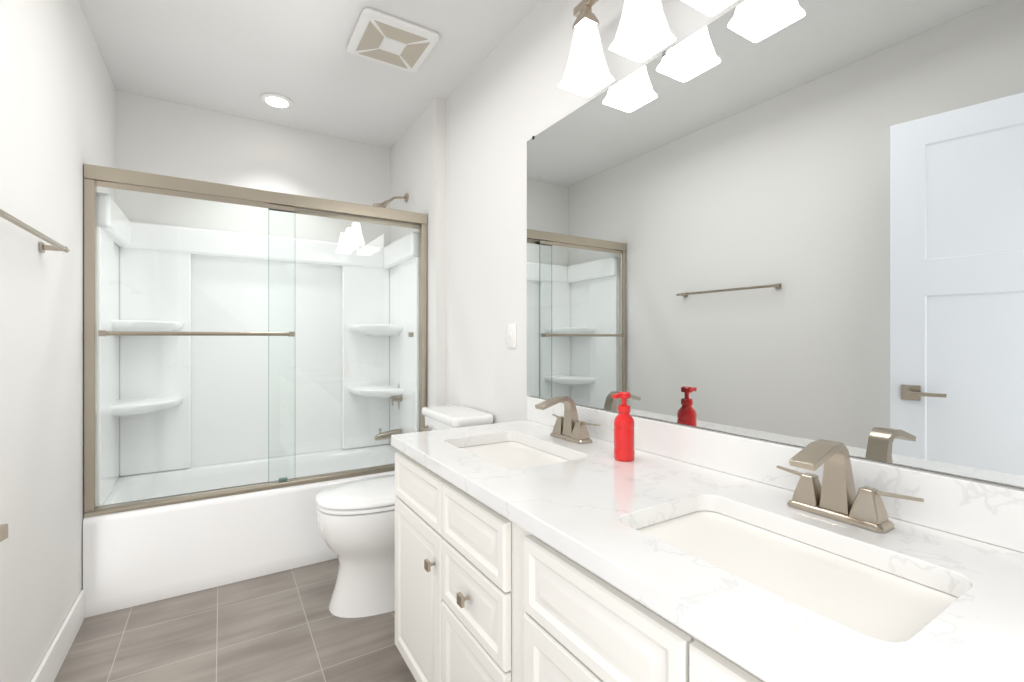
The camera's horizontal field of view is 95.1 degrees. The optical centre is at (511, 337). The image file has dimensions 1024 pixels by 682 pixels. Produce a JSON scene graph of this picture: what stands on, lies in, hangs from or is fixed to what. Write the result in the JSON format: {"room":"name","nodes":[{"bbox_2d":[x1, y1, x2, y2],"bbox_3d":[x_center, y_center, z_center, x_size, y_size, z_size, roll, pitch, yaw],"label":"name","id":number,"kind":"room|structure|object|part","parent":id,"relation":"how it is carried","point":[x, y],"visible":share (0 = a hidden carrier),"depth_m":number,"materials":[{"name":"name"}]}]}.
{"room":"bathroom","nodes":[
{"label":"bathroom","id":0,"kind":"room"},
{"bbox_2d":[0,0,115,681],"bbox_3d":[-1.364,-0.105,1.137,0.100,2.610,3.730,0,0,-32],"label":"wall","id":1,"kind":"structure","parent":0,"point":[57,110],"depth_m":1.58,"materials":[{"name":"white paint"}]},
{"bbox_2d":[0,209,69,252],"bbox_3d":[-1.364,-0.300,1.296,0.066,0.032,0.700,0,0,-32],"label":"towel rail","id":2,"kind":"object","parent":1,"relation":"attached to","point":[53,246],"visible":1,"depth_m":1.36,"materials":[{"name":"silver metal"}]},
{"bbox_2d":[31,590,84,681],"bbox_3d":[-1.109,1.137,0.835,0.013,0.125,2.747,0,0,-32],"label":"baseboard","id":3,"kind":"structure","parent":1,"relation":"attached to","point":[49,667],"depth_m":1.72,"materials":[{"name":"white paint"}]},
{"bbox_3d":[-0.551,0.129,0.168,0.233,2.127,0.906,0,0,-32],"label":"door","id":4,"kind":"structure","parent":1,"relation":"in","visible":0},
{"bbox_2d":[0,524,7,541],"bbox_3d":[-0.507,0.125,0.168,0.244,1.740,0.881,0,0,-32],"label":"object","id":5,"kind":"structure","parent":4,"relation":"attached to","point":[3,531],"depth_m":0.56,"materials":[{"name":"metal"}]},
{"bbox_2d":[54,558,415,681],"bbox_3d":[-0.625,1.250,1.595,1.840,0.100,3.730,0,0,-32],"label":"floor","id":6,"kind":"structure","parent":0,"point":[285,626],"depth_m":1.86,"materials":[{"name":"tile"}]},
{"bbox_2d":[83,164,426,617],"bbox_3d":[-1.370,0.111,2.742,1.581,2.178,0.789,0,0,-32],"label":"tub","id":7,"kind":"object","parent":6,"relation":"on","point":[255,372],"visible":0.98,"depth_m":2.32,"materials":[{"name":"white plastic"}]},
{"bbox_3d":[-1.489,0.029,2.271,0.797,1.437,0.006,0,0,-32],"label":"glass","id":8,"kind":"part","parent":7,"relation":"part of","materials":[{"name":"clear glass"}]},
{"bbox_3d":[-0.919,0.029,2.655,0.817,1.437,0.006,0,0,-32],"label":"glass","id":9,"kind":"part","parent":7,"relation":"part of","materials":[{"name":"clear glass"}]},
{"bbox_2d":[315,404,492,617],"bbox_3d":[-0.523,0.785,2.241,0.772,0.830,0.446,0,0,-32],"label":"toilet","id":10,"kind":"object","parent":6,"relation":"on","point":[356,520],"visible":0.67,"depth_m":2.04,"materials":[{"name":"white ceramic"}]},
{"bbox_3d":[-0.605,0.718,2.190,0.579,0.052,0.400,0,0,-32],"label":"seat","id":11,"kind":"part","parent":10,"relation":"part of","materials":[{"name":"white plastic"}]},
{"bbox_3d":[-0.538,0.972,2.232,0.730,0.456,0.400,0,0,-32],"label":"bowl","id":12,"kind":"part","parent":10,"relation":"part of","materials":[{"name":"white ceramic"}]},
{"bbox_3d":[-0.441,0.475,2.431,0.024,0.032,0.096,0,0,-32],"label":"lever","id":13,"kind":"part","parent":10,"relation":"part of","materials":[{"name":"silver metal"}]},
{"bbox_3d":[-0.287,0.580,2.387,0.216,0.420,0.446,0,0,-32],"label":"tank","id":14,"kind":"part","parent":10,"relation":"part of","materials":[{"name":"white ceramic"}]},
{"bbox_2d":[391,443,778,681],"bbox_3d":[0.276,0.794,1.097,0.628,0.811,1.726,0,0,-32],"label":"bathroom vanity","id":15,"kind":"object","parent":6,"relation":"on","point":[481,595],"depth_m":1.03,"materials":[{"name":"white paint"}]},
{"bbox_2d":[391,419,1023,681],"bbox_3d":[0.281,0.369,1.110,0.607,0.038,1.746,0,0,-32],"label":"countertop","id":16,"kind":"structure","parent":15,"relation":"on","point":[587,504],"depth_m":0.74,"materials":[{"name":"white stone"}]},
{"bbox_2d":[455,435,574,470],"bbox_3d":[0.000,0.453,1.500,0.350,0.155,0.510,0,0,-32],"label":"sink","id":17,"kind":"object","parent":16,"relation":"in","point":[510,452],"depth_m":1.58,"materials":[{"name":"white ceramic"}]},
{"bbox_2d":[531,395,602,442],"bbox_3d":[0.158,0.275,1.598,0.166,0.150,0.256,0,0,-32],"label":"faucet","id":18,"kind":"object","parent":16,"relation":"on","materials":[{"name":"silver metal"}]},
{"bbox_2d":[612,391,634,461],"bbox_3d":[0.318,0.252,1.346,0.069,0.195,0.058,0,0,-32],"label":"soap bottle","id":19,"kind":"object","parent":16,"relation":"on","point":[624,436],"visible":1,"depth_m":1.33,"materials":[{"name":"red plastic"}]},
{"bbox_2d":[631,499,966,646],"bbox_3d":[0.436,0.453,0.795,0.350,0.155,0.510,0,0,-32],"label":"sink","id":20,"kind":"object","parent":16,"relation":"in","point":[890,602],"depth_m":0.78,"materials":[{"name":"white ceramic"}]},
{"bbox_2d":[771,439,926,534],"bbox_3d":[0.595,0.275,0.894,0.166,0.150,0.256,0,0,-32],"label":"faucet","id":21,"kind":"object","parent":16,"relation":"on","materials":[{"name":"silver metal"}]},
{"bbox_2d":[116,90,389,208],"bbox_3d":[-1.538,-0.105,3.164,1.740,2.610,0.100,0,0,-32],"label":"wall","id":22,"kind":"structure","parent":0,"point":[161,137],"depth_m":3.00,"materials":[{"name":"white paint"}]},
{"bbox_2d":[78,0,539,148],"bbox_3d":[-0.625,-1.460,1.595,1.840,0.100,3.730,0,0,-32],"label":"ceiling","id":23,"kind":"structure","parent":0,"point":[236,57],"depth_m":2.35,"materials":[{"name":"white paint"}]},
{"bbox_2d":[260,93,292,108],"bbox_3d":[-1.396,-1.403,2.782,0.176,0.012,0.176,0,0,-32],"label":"recessed light","id":24,"kind":"object","parent":23,"relation":"in","point":[276,101],"visible":0.98,"depth_m":2.77,"materials":[{"name":"white paint"}]},
{"bbox_2d":[347,7,439,71],"bbox_3d":[-0.568,-1.395,2.225,0.356,0.028,0.356,0,0,-32],"label":"fan","id":25,"kind":"object","parent":23,"relation":"attached to","point":[378,36],"visible":0.98,"depth_m":2.18,"materials":[{"name":"white plastic"}]},
{"bbox_2d":[355,20,430,68],"bbox_3d":[-0.568,-1.383,2.225,0.280,0.002,0.280,0,0,-32],"label":"grille","id":26,"kind":"object","parent":25,"relation":"attached to","point":[383,41],"depth_m":2.21,"materials":[{"name":"beige"}]},
{"bbox_2d":[390,0,1023,488],"bbox_3d":[0.089,-0.105,2.038,0.160,2.610,3.530,0,0,-32],"label":"wall","id":27,"kind":"structure","parent":0,"point":[458,166],"depth_m":2.32,"materials":[{"name":"white paint"}]},
{"bbox_2d":[507,323,515,347],"bbox_3d":[-0.006,-0.010,2.138,0.016,0.114,0.070,0,0,-32],"label":"light switch","id":28,"kind":"object","parent":27,"relation":"attached to","point":[511,335],"visible":1,"depth_m":2.14,"materials":[{"name":"white plastic"}]},
{"bbox_2d":[557,0,614,97],"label":"sconce","id":29,"kind":"object","parent":27,"relation":"attached to","point":[586,72],"depth_m":1.53,"materials":[{"name":"white glass"}]},
{"bbox_2d":[609,0,676,62],"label":"sconce","id":30,"kind":"object","parent":27,"relation":"attached to","point":[643,33],"depth_m":1.34,"materials":[{"name":"white glass"}]},
{"bbox_2d":[681,0,737,16],"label":"sconce","id":31,"kind":"object","parent":27,"relation":"attached to","point":[710,8],"depth_m":1.20,"materials":[{"name":"white glass"}]},
{"bbox_2d":[527,0,1023,487],"bbox_3d":[0.531,-0.303,1.279,0.009,1.101,1.766,0,0,-32],"label":"mirror","id":32,"kind":"object","parent":27,"relation":"attached to","point":[797,222],"visible":1,"depth_m":1.06,"materials":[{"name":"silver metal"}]},
{"bbox_2d":[527,396,1023,550],"bbox_3d":[0.531,0.300,1.265,0.019,0.100,1.746,0,0,-32],"label":"backsplash","id":33,"kind":"structure","parent":27,"relation":"attached to","point":[989,512],"depth_m":0.91,"materials":[{"name":"white stone"}]}
]}

